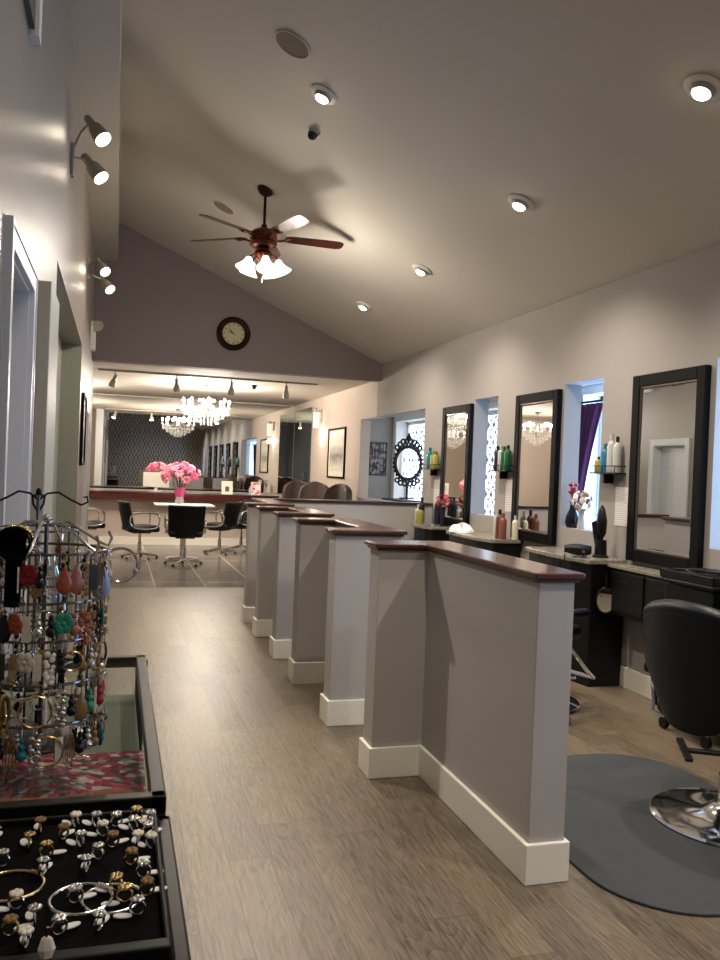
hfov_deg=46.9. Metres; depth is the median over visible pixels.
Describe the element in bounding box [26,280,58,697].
trim
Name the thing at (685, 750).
floor stand foot
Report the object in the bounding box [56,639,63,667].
earring
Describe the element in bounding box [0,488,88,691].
rack
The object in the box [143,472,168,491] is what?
computer monitor
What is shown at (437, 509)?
bottle
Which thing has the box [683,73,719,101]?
recessed light
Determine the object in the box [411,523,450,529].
countertop
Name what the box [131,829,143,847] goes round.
ring
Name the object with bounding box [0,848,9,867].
ring
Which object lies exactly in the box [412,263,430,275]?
recessed light
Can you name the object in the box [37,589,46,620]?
earring
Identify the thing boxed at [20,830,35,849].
ring
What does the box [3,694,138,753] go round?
shelf
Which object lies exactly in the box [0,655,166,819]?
display case
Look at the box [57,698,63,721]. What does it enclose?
earring
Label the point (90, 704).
earring
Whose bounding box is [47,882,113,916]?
bangle
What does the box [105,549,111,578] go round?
earring
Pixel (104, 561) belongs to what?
earring
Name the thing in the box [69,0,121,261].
beam
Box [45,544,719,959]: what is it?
floor
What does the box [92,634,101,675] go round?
earring
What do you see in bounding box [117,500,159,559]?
chair
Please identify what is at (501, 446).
bottle
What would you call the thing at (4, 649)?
earring
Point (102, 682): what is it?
earring
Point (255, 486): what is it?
card stand
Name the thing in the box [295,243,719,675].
wall
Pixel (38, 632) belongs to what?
earring
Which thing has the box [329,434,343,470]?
print
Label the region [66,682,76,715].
earring
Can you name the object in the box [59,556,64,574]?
earring
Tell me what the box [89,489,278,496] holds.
countertop
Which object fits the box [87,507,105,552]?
chair
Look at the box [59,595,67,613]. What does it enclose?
earring
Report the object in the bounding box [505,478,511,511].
sheet
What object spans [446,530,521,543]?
countertop
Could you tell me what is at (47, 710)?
earring
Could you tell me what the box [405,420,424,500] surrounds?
window
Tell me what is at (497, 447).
bottle
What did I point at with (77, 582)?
earring
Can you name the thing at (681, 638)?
chair
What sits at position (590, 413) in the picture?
curtain
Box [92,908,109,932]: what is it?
ring
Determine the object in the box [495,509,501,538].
bottle
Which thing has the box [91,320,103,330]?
emergency light
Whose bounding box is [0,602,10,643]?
earring
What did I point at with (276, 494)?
wall
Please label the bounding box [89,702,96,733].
earring
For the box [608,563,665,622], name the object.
drawer unit
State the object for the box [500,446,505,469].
bottle
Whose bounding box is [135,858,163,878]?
ring
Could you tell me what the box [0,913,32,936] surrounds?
ring
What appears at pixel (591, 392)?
wall
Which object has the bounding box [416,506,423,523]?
bottle
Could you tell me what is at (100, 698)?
earring
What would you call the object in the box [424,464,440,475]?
wall shelf
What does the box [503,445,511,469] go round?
bottle
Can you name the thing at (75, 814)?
ring
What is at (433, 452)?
bottle
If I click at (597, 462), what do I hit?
bottle
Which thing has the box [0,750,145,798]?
floral cloth
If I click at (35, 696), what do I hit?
earring
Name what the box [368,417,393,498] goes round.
wall
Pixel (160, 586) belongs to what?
trim
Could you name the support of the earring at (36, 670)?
hanging from the rack at (47, 519)
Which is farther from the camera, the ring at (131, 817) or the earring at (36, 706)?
the earring at (36, 706)
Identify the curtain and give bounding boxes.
[577,399,602,511]
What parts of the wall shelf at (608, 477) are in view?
rail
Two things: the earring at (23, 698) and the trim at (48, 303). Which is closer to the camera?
the earring at (23, 698)
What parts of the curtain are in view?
rod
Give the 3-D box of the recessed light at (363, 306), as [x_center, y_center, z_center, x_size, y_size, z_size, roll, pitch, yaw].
[0.044,-2.033,9.692,0.184,0.097,0.200,2,1,-16]
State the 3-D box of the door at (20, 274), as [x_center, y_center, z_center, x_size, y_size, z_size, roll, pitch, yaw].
[-1.319,0.298,2.924,0.204,2.240,0.840,2,1,-16]
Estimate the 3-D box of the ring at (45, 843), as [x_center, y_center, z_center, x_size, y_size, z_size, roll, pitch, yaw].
[-0.436,0.521,1.177,0.018,0.025,0.038,3,1,38]
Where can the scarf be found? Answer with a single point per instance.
(108, 790)
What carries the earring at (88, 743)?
hanging from the rack at (47, 519)
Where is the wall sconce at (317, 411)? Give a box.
[313,408,322,427]
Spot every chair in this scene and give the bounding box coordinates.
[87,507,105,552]
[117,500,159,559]
[164,505,206,565]
[203,501,242,554]
[221,500,253,551]
[282,480,306,498]
[298,481,328,498]
[323,483,351,499]
[569,608,594,712]
[642,599,719,846]
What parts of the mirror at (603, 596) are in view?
handle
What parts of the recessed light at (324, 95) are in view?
bulb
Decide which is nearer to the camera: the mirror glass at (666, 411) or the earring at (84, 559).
the earring at (84, 559)
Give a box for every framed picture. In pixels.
[79,392,86,465]
[327,427,346,478]
[369,442,386,475]
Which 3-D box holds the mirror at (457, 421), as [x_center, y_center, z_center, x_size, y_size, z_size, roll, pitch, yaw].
[1.057,-0.154,9.189,0.047,1.335,0.780,2,1,-16]
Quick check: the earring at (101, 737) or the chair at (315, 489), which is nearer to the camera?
the earring at (101, 737)
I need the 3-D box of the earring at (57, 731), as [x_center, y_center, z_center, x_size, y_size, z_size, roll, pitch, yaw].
[-0.564,0.485,1.547,0.024,0.069,0.012,2,1,-19]
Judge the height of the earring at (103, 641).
0.079 m
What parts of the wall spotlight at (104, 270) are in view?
plate, bulb, bulb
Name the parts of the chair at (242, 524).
seat, backrest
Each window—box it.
[23,0,42,46]
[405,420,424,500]
[484,410,497,514]
[596,396,602,520]
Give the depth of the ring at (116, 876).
1.08 m
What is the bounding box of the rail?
[98,369,317,398]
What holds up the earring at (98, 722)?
hanging from the rack at (47, 519)
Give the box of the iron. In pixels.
[591,521,598,544]
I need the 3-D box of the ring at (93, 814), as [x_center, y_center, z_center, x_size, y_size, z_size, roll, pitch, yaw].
[-0.414,0.521,1.277,0.038,0.025,0.018,2,1,18]
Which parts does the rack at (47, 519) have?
post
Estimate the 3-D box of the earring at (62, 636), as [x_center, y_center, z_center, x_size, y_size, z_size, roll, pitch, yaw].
[-0.620,0.327,1.734,0.028,0.071,0.015,2,1,-9]
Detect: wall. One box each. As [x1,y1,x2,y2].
[0,0,94,612]
[89,393,295,497]
[92,222,382,381]
[241,498,584,885]
[271,498,432,539]
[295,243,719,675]
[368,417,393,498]
[391,383,603,528]
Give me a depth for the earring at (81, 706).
1.56 m
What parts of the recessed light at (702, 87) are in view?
bulb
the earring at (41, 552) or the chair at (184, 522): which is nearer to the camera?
the earring at (41, 552)
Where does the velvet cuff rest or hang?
on the rack at (47, 519)
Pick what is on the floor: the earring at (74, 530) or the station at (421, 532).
the station at (421, 532)
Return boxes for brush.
[596,505,607,539]
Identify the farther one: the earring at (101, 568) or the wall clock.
the wall clock
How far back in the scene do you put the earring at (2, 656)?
1.51 m
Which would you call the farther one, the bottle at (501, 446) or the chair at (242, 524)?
the chair at (242, 524)
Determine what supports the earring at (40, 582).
hanging from the rack at (47, 519)
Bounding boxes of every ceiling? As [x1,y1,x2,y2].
[93,361,371,405]
[119,0,719,364]
[393,382,603,416]
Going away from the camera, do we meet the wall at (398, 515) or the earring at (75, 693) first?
the earring at (75, 693)
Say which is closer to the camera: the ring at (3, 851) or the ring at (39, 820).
the ring at (3, 851)
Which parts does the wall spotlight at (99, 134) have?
plate, arm, arm, bulb, bulb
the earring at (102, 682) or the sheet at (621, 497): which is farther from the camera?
the sheet at (621, 497)
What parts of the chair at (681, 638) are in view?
armrest, backrest, seat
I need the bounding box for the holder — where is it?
[592,540,608,557]
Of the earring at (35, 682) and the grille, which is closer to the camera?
the earring at (35, 682)
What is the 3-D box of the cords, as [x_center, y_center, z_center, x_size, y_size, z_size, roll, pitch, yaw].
[2.081,0.562,4.940,0.258,0.070,0.352,2,1,-16]
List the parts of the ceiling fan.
blade, blade, lamp shade, lamp shade, down rod, lamp shade, lamp shade, blade, lamp shade, blade, blade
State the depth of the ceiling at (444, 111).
5.79 m
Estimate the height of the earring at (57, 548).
0.053 m
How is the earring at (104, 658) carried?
hanging from the rack at (47, 519)
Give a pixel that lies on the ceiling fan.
(263, 239)
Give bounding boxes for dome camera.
[307,128,318,139]
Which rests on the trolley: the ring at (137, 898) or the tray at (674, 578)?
the tray at (674, 578)
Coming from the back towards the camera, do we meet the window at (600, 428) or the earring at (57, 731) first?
the window at (600, 428)
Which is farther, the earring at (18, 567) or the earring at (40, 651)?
the earring at (40, 651)
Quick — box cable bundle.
[559,553,565,567]
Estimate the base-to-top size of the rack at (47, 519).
0.444 m
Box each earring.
[0,559,4,587]
[0,599,2,617]
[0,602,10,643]
[0,642,4,679]
[0,686,5,729]
[0,737,2,759]
[1,644,6,664]
[1,727,16,771]
[3,686,21,718]
[6,642,17,687]
[7,608,22,634]
[10,710,21,725]
[11,686,34,718]
[12,634,17,650]
[13,672,21,684]
[13,683,20,711]
[13,724,19,751]
[14,630,23,654]
[15,596,25,619]
[15,640,23,676]
[16,642,34,673]
[16,727,26,761]
[17,567,18,592]
[17,686,52,728]
[19,555,37,585]
[21,604,30,642]
[26,727,40,772]
[28,726,63,768]
[29,602,54,637]
[29,636,39,654]
[29,683,46,710]
[30,588,41,598]
[32,642,41,680]
[32,724,42,760]
[33,604,43,637]
[33,681,45,690]
[34,554,44,588]
[34,705,37,722]
[35,532,41,553]
[36,644,45,676]
[37,552,48,575]
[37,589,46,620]
[41,553,46,579]
[42,642,55,688]
[43,554,60,599]
[43,685,51,724]
[45,603,55,637]
[46,682,69,716]
[50,723,61,757]
[51,578,61,602]
[51,634,58,653]
[53,603,73,633]
[53,684,66,729]
[54,725,62,763]
[55,532,61,553]
[55,633,68,651]
[56,554,71,594]
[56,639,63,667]
[56,641,66,674]
[57,674,64,688]
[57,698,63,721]
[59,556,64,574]
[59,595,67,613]
[61,545,69,571]
[63,723,75,767]
[64,639,83,671]
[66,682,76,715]
[69,602,78,635]
[70,530,78,550]
[71,553,82,594]
[72,719,76,743]
[73,641,80,663]
[73,679,78,705]
[74,600,82,636]
[74,680,87,719]
[75,720,85,753]
[77,601,89,645]
[77,638,88,670]
[77,671,83,687]
[78,591,86,620]
[78,627,84,650]
[80,547,88,570]
[81,553,90,597]
[82,551,97,581]
[82,713,89,739]
[83,717,92,749]
[84,597,93,631]
[87,678,93,710]
[88,599,96,643]
[88,636,96,668]
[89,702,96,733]
[90,714,99,746]
[91,553,97,589]
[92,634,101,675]
[92,672,96,699]
[93,551,104,593]
[94,598,103,641]
[94,632,107,671]
[94,675,101,712]
[95,704,104,732]
[96,672,105,704]
[96,710,103,738]
[98,629,107,666]
[98,707,105,745]
[100,595,108,636]
[100,597,107,625]
[100,629,107,659]
[100,670,106,695]
[103,550,109,576]
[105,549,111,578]
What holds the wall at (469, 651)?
on the floor
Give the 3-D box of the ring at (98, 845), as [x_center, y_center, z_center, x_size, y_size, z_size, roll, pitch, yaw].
[-0.378,0.524,1.168,0.038,0.025,0.018,2,1,-9]
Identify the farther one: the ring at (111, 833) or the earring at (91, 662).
the earring at (91, 662)
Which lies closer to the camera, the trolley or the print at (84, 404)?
the trolley
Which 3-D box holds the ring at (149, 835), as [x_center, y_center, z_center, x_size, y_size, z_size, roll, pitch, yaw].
[-0.314,0.526,1.212,0.038,0.025,0.018,2,1,15]
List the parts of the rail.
rail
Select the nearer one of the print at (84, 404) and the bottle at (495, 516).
the bottle at (495, 516)
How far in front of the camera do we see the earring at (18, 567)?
1.50 m
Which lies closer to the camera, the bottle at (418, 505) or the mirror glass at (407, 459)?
the bottle at (418, 505)
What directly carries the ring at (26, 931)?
on the tray at (146, 936)
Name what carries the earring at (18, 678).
hanging from the rack at (47, 519)
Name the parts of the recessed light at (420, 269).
bulb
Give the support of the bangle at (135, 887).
on the tray at (146, 936)
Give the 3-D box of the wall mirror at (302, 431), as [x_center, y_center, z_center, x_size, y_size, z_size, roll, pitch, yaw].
[-1.194,-0.230,16.908,0.012,2.420,1.620,2,1,-16]
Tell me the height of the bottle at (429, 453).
0.250 m
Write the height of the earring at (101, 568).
0.083 m
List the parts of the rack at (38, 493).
post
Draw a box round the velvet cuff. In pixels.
[0,524,35,561]
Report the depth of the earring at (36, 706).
1.72 m
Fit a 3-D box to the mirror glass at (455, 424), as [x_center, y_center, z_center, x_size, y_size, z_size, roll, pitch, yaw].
[1.061,-0.154,9.191,0.020,1.165,0.610,2,1,-16]
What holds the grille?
attached to the ceiling speaker at (221, 206)
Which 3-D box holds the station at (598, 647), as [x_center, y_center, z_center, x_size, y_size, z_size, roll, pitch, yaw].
[1.617,1.034,6.498,0.372,0.930,0.988,2,1,-16]
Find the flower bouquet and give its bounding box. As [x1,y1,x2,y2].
[161,461,200,503]
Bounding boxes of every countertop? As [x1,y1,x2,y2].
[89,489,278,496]
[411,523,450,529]
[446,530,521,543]
[525,546,625,564]
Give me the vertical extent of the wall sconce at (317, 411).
0.360 m
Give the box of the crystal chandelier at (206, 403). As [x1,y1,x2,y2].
[182,384,230,425]
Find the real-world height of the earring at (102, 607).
0.058 m
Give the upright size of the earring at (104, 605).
0.086 m
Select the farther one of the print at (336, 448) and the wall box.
the print at (336, 448)
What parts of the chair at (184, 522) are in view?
armrest, leg, seat, backrest, leg, armrest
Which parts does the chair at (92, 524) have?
seat, armrest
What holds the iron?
in the holder
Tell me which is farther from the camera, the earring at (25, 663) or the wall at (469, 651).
the wall at (469, 651)
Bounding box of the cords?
[677,568,719,577]
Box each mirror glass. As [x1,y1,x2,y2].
[397,449,418,477]
[444,413,466,518]
[517,401,552,532]
[597,590,611,611]
[636,381,696,556]
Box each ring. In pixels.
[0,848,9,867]
[0,888,24,911]
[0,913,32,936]
[18,925,33,950]
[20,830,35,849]
[25,902,42,925]
[34,816,46,834]
[37,855,52,875]
[38,839,66,857]
[50,912,80,936]
[58,822,74,840]
[62,811,81,828]
[66,829,86,848]
[67,882,96,904]
[77,841,104,860]
[79,853,92,873]
[82,810,101,827]
[86,819,108,836]
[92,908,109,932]
[94,871,123,891]
[101,882,132,905]
[106,830,128,848]
[110,810,128,827]
[113,894,145,918]
[118,814,139,831]
[124,846,149,865]
[129,805,150,821]
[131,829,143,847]
[135,831,156,849]
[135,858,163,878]
[138,809,155,822]
[139,876,166,896]
[142,820,161,837]
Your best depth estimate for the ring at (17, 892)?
1.03 m
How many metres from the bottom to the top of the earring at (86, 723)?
0.053 m
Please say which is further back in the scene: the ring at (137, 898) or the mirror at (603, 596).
the mirror at (603, 596)
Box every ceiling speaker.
[212,200,234,214]
[274,29,310,58]
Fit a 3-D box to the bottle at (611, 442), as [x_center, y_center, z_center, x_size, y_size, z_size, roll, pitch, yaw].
[1.897,-0.201,6.261,0.067,0.290,0.067,2,1,-16]
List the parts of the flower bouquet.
flower, flower, flower, flower, flower, flower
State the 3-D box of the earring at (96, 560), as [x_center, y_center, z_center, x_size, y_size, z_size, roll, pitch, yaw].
[-0.518,0.170,1.609,0.011,0.066,0.051,3,1,23]
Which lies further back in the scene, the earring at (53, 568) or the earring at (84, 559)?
the earring at (84, 559)
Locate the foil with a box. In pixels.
[420,523,437,525]
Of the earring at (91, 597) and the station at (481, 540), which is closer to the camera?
the earring at (91, 597)
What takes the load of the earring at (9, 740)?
hanging from the rack at (47, 519)
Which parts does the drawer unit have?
drawer, drawer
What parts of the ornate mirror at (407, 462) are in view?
frame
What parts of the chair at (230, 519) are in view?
armrest, seat, armrest, backrest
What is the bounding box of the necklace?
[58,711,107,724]
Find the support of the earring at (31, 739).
hanging from the rack at (47, 519)
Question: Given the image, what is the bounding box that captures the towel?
[449,522,473,532]
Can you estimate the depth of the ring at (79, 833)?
1.21 m
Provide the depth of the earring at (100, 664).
1.67 m
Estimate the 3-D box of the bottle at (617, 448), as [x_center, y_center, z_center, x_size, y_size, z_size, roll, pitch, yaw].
[1.918,-0.189,6.189,0.061,0.270,0.061,2,1,-16]
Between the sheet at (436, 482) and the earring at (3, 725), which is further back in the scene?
the sheet at (436, 482)
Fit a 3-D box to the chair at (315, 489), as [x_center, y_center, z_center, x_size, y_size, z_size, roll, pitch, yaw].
[-0.849,0.673,13.944,0.740,1.305,0.716,2,1,14]
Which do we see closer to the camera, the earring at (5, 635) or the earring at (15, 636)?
the earring at (5, 635)
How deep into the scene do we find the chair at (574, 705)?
5.47 m
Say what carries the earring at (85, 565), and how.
hanging from the rack at (47, 519)
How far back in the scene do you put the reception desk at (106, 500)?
15.28 m
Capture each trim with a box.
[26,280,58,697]
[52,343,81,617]
[160,586,243,586]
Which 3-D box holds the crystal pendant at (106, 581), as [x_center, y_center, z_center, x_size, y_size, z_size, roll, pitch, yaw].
[-0.504,0.183,1.612,0.028,0.097,0.033,3,1,36]
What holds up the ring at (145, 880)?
on the tray at (146, 936)
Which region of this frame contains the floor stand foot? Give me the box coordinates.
[676,737,719,761]
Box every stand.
[4,560,21,607]
[221,481,232,494]
[251,482,260,494]
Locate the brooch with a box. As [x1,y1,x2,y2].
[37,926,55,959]
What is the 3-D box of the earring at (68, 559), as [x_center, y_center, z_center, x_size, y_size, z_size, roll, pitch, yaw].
[-0.613,0.170,1.733,0.022,0.078,0.013,2,1,15]
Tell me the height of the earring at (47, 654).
0.086 m
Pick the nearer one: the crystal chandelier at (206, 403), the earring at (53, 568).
the earring at (53, 568)
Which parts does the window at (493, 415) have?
frame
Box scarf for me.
[0,788,134,801]
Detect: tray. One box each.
[0,808,171,959]
[660,568,719,591]
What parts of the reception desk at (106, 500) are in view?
panel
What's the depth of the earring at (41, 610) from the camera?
1.53 m
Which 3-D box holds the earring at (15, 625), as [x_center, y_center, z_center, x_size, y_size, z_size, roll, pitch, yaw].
[-0.628,0.252,1.502,0.042,0.058,0.015,3,1,24]
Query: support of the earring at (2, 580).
hanging from the rack at (47, 519)
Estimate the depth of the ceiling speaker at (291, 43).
5.25 m
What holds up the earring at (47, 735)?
hanging from the rack at (47, 519)
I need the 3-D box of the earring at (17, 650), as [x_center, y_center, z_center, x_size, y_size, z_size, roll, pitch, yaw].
[-0.626,0.329,1.526,0.015,0.071,0.014,3,1,35]
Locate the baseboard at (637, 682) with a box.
[619,665,651,699]
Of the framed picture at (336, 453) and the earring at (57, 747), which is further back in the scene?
the framed picture at (336, 453)
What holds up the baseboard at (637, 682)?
attached to the wall at (666, 316)
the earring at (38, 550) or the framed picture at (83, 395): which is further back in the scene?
the framed picture at (83, 395)
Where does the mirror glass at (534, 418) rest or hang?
attached to the mirror at (537, 432)
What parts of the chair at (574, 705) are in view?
seat, armrest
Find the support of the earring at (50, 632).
hanging from the rack at (47, 519)
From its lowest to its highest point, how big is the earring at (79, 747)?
0.064 m
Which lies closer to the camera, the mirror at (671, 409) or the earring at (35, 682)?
the earring at (35, 682)
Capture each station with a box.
[411,523,450,540]
[446,530,521,557]
[525,546,625,686]
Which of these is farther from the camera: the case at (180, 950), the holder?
the holder
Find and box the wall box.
[90,331,95,350]
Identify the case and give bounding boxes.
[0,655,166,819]
[157,815,190,959]
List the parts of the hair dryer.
cord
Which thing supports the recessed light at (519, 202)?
in the ceiling at (444, 111)
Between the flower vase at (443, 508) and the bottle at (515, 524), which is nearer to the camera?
the bottle at (515, 524)
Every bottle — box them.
[415,504,419,522]
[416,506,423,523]
[419,497,424,516]
[426,448,431,468]
[430,451,434,468]
[433,452,438,468]
[434,497,440,524]
[493,446,499,469]
[493,510,498,537]
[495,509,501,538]
[497,445,502,469]
[499,513,506,539]
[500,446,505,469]
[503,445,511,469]
[511,516,518,539]
[594,457,599,471]
[600,444,607,471]
[606,434,614,472]
[612,436,621,472]
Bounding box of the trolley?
[659,568,719,748]
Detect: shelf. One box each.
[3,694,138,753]
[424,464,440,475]
[490,465,512,478]
[589,465,625,483]
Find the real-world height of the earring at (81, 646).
0.066 m
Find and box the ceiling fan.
[191,185,343,278]
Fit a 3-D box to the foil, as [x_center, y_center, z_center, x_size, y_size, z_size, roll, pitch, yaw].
[0.769,0.495,9.223,0.162,0.020,0.200,2,1,-16]
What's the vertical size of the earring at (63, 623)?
0.058 m
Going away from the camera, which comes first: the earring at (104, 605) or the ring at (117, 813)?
the ring at (117, 813)
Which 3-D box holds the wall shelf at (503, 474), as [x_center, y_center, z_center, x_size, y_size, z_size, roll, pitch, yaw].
[1.375,-0.079,8.013,0.101,0.134,0.340,2,1,-16]
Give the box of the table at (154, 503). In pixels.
[153,502,214,559]
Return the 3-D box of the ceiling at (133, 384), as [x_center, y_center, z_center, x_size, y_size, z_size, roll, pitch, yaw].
[-3.811,-1.695,14.012,7.090,0.100,5.900,2,1,-16]
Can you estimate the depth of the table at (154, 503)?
13.15 m
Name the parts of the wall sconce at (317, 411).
lamp shade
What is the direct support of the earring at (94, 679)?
hanging from the rack at (47, 519)
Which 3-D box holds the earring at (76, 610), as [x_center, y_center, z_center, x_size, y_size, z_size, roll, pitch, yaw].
[-0.534,0.262,1.576,0.014,0.071,0.015,2,1,-5]
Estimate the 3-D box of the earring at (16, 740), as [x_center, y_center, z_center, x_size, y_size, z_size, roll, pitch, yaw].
[-0.632,0.475,1.527,0.015,0.053,0.016,2,1,-8]
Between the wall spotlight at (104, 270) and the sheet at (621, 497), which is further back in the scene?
the wall spotlight at (104, 270)
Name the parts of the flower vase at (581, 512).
flower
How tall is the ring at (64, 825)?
0.025 m
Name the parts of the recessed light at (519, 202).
bulb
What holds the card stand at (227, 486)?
on the reception desk at (106, 500)
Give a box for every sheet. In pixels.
[433,480,439,507]
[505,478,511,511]
[614,487,627,526]
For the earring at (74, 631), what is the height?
0.064 m
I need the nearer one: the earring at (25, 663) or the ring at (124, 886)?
the ring at (124, 886)
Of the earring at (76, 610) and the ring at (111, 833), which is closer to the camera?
the ring at (111, 833)
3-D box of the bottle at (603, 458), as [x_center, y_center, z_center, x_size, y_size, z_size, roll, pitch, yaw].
[1.873,-0.167,6.338,0.073,0.220,0.073,2,1,-16]
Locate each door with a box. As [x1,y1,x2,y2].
[0,215,38,696]
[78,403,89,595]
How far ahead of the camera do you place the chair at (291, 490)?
15.12 m
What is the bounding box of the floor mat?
[564,753,719,916]
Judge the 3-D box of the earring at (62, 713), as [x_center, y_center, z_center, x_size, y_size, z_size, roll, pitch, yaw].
[-0.553,0.418,1.530,0.018,0.086,0.017,2,1,16]
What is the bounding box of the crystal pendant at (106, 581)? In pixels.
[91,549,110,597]
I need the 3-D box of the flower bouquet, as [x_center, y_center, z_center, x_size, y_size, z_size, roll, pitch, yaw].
[-2.884,0.035,13.338,0.657,0.693,0.652,2,1,-41]
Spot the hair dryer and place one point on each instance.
(576, 549)
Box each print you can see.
[83,404,84,454]
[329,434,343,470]
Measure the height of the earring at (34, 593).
0.049 m
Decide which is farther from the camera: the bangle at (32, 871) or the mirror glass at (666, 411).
the mirror glass at (666, 411)
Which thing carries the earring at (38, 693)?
hanging from the rack at (47, 519)
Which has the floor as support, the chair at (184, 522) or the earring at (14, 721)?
the chair at (184, 522)
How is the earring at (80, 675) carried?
hanging from the rack at (47, 519)
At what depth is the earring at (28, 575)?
1.50 m
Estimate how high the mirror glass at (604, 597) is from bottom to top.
0.165 m
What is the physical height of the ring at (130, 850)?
0.025 m
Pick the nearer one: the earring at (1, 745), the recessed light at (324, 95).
the earring at (1, 745)
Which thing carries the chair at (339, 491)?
on the floor
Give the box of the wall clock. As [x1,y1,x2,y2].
[216,317,250,350]
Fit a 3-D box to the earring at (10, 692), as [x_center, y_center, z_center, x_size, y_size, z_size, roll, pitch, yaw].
[-0.632,0.403,1.502,0.039,0.061,0.013,2,1,-6]
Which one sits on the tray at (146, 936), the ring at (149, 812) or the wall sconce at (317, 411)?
the ring at (149, 812)
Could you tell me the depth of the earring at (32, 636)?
1.93 m
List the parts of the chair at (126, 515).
backrest, seat plate, seat, armrest, armrest, leg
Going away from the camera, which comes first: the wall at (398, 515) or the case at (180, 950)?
the case at (180, 950)
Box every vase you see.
[437,494,450,526]
[565,483,578,527]
[571,491,592,528]
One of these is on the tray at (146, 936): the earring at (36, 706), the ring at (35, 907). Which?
the ring at (35, 907)
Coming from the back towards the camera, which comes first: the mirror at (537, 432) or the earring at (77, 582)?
the mirror at (537, 432)
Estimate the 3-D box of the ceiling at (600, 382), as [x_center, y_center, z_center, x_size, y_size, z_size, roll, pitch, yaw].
[2.691,-0.957,6.191,1.010,0.100,16.400,2,1,-16]
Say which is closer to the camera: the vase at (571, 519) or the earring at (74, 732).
the earring at (74, 732)
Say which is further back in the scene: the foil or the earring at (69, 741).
the foil
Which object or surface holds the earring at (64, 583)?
hanging from the rack at (47, 519)
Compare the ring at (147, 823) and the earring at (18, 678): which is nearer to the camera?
the ring at (147, 823)
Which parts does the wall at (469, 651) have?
baseboard, baseboard, cap moulding, baseboard, cap moulding, baseboard, cap moulding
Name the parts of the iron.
arm, arm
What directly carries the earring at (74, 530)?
hanging from the rack at (38, 493)
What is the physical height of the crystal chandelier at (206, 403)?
0.688 m
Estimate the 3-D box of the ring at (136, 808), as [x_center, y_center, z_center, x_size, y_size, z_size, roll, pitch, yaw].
[-0.344,0.524,1.307,0.038,0.025,0.018,2,1,-44]
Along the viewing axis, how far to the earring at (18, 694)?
1.52 m
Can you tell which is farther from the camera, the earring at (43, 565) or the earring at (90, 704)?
the earring at (90, 704)
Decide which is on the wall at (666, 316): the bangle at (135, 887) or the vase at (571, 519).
the vase at (571, 519)
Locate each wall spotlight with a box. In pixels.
[70,115,111,184]
[87,258,114,293]
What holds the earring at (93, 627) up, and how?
hanging from the rack at (47, 519)
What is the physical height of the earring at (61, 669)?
0.064 m
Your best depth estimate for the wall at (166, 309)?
11.17 m
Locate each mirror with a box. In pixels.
[89,394,294,492]
[293,407,312,482]
[392,433,422,498]
[439,403,473,525]
[510,389,562,545]
[595,573,612,613]
[625,364,711,567]
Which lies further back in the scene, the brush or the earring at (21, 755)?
the brush
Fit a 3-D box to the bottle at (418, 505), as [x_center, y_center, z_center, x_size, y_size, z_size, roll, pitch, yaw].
[0.667,0.390,9.546,0.071,0.220,0.071,2,1,-16]
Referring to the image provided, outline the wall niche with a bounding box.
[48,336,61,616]
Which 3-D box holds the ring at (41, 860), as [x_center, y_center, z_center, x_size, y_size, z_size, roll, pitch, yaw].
[-0.430,0.522,1.130,0.018,0.025,0.038,2,1,-12]
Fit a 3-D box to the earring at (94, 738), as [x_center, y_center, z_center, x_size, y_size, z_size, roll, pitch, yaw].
[-0.513,0.483,1.603,0.020,0.064,0.018,2,1,13]
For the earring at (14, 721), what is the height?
0.071 m
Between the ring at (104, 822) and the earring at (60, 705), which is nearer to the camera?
the ring at (104, 822)
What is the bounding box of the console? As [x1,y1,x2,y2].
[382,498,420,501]
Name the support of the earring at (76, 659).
hanging from the rack at (47, 519)
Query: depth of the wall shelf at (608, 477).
6.29 m
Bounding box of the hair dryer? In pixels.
[564,543,591,557]
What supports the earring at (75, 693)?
hanging from the rack at (47, 519)
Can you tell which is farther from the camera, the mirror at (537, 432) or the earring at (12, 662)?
the mirror at (537, 432)
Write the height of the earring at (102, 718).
0.061 m
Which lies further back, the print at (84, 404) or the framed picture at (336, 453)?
the framed picture at (336, 453)
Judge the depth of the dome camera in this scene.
6.21 m
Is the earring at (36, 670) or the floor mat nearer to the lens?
the earring at (36, 670)
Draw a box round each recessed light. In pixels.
[310,84,336,104]
[356,301,371,309]
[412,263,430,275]
[508,194,533,210]
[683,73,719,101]
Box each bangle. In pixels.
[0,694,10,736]
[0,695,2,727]
[0,869,45,902]
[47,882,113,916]
[80,882,139,914]
[102,547,138,583]
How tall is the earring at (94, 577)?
0.072 m
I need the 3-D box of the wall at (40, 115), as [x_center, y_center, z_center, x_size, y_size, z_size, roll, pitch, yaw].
[-1.698,-0.987,4.327,0.180,4.750,15.300,2,1,-16]
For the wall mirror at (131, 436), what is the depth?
17.08 m
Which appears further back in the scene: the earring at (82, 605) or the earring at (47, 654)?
the earring at (82, 605)
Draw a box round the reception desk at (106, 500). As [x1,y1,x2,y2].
[88,489,278,545]
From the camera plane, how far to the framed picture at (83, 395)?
8.15 m
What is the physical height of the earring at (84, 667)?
0.064 m
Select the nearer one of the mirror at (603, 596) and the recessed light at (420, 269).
the mirror at (603, 596)
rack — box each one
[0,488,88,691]
[0,514,112,755]
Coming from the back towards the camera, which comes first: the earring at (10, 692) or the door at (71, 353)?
the door at (71, 353)

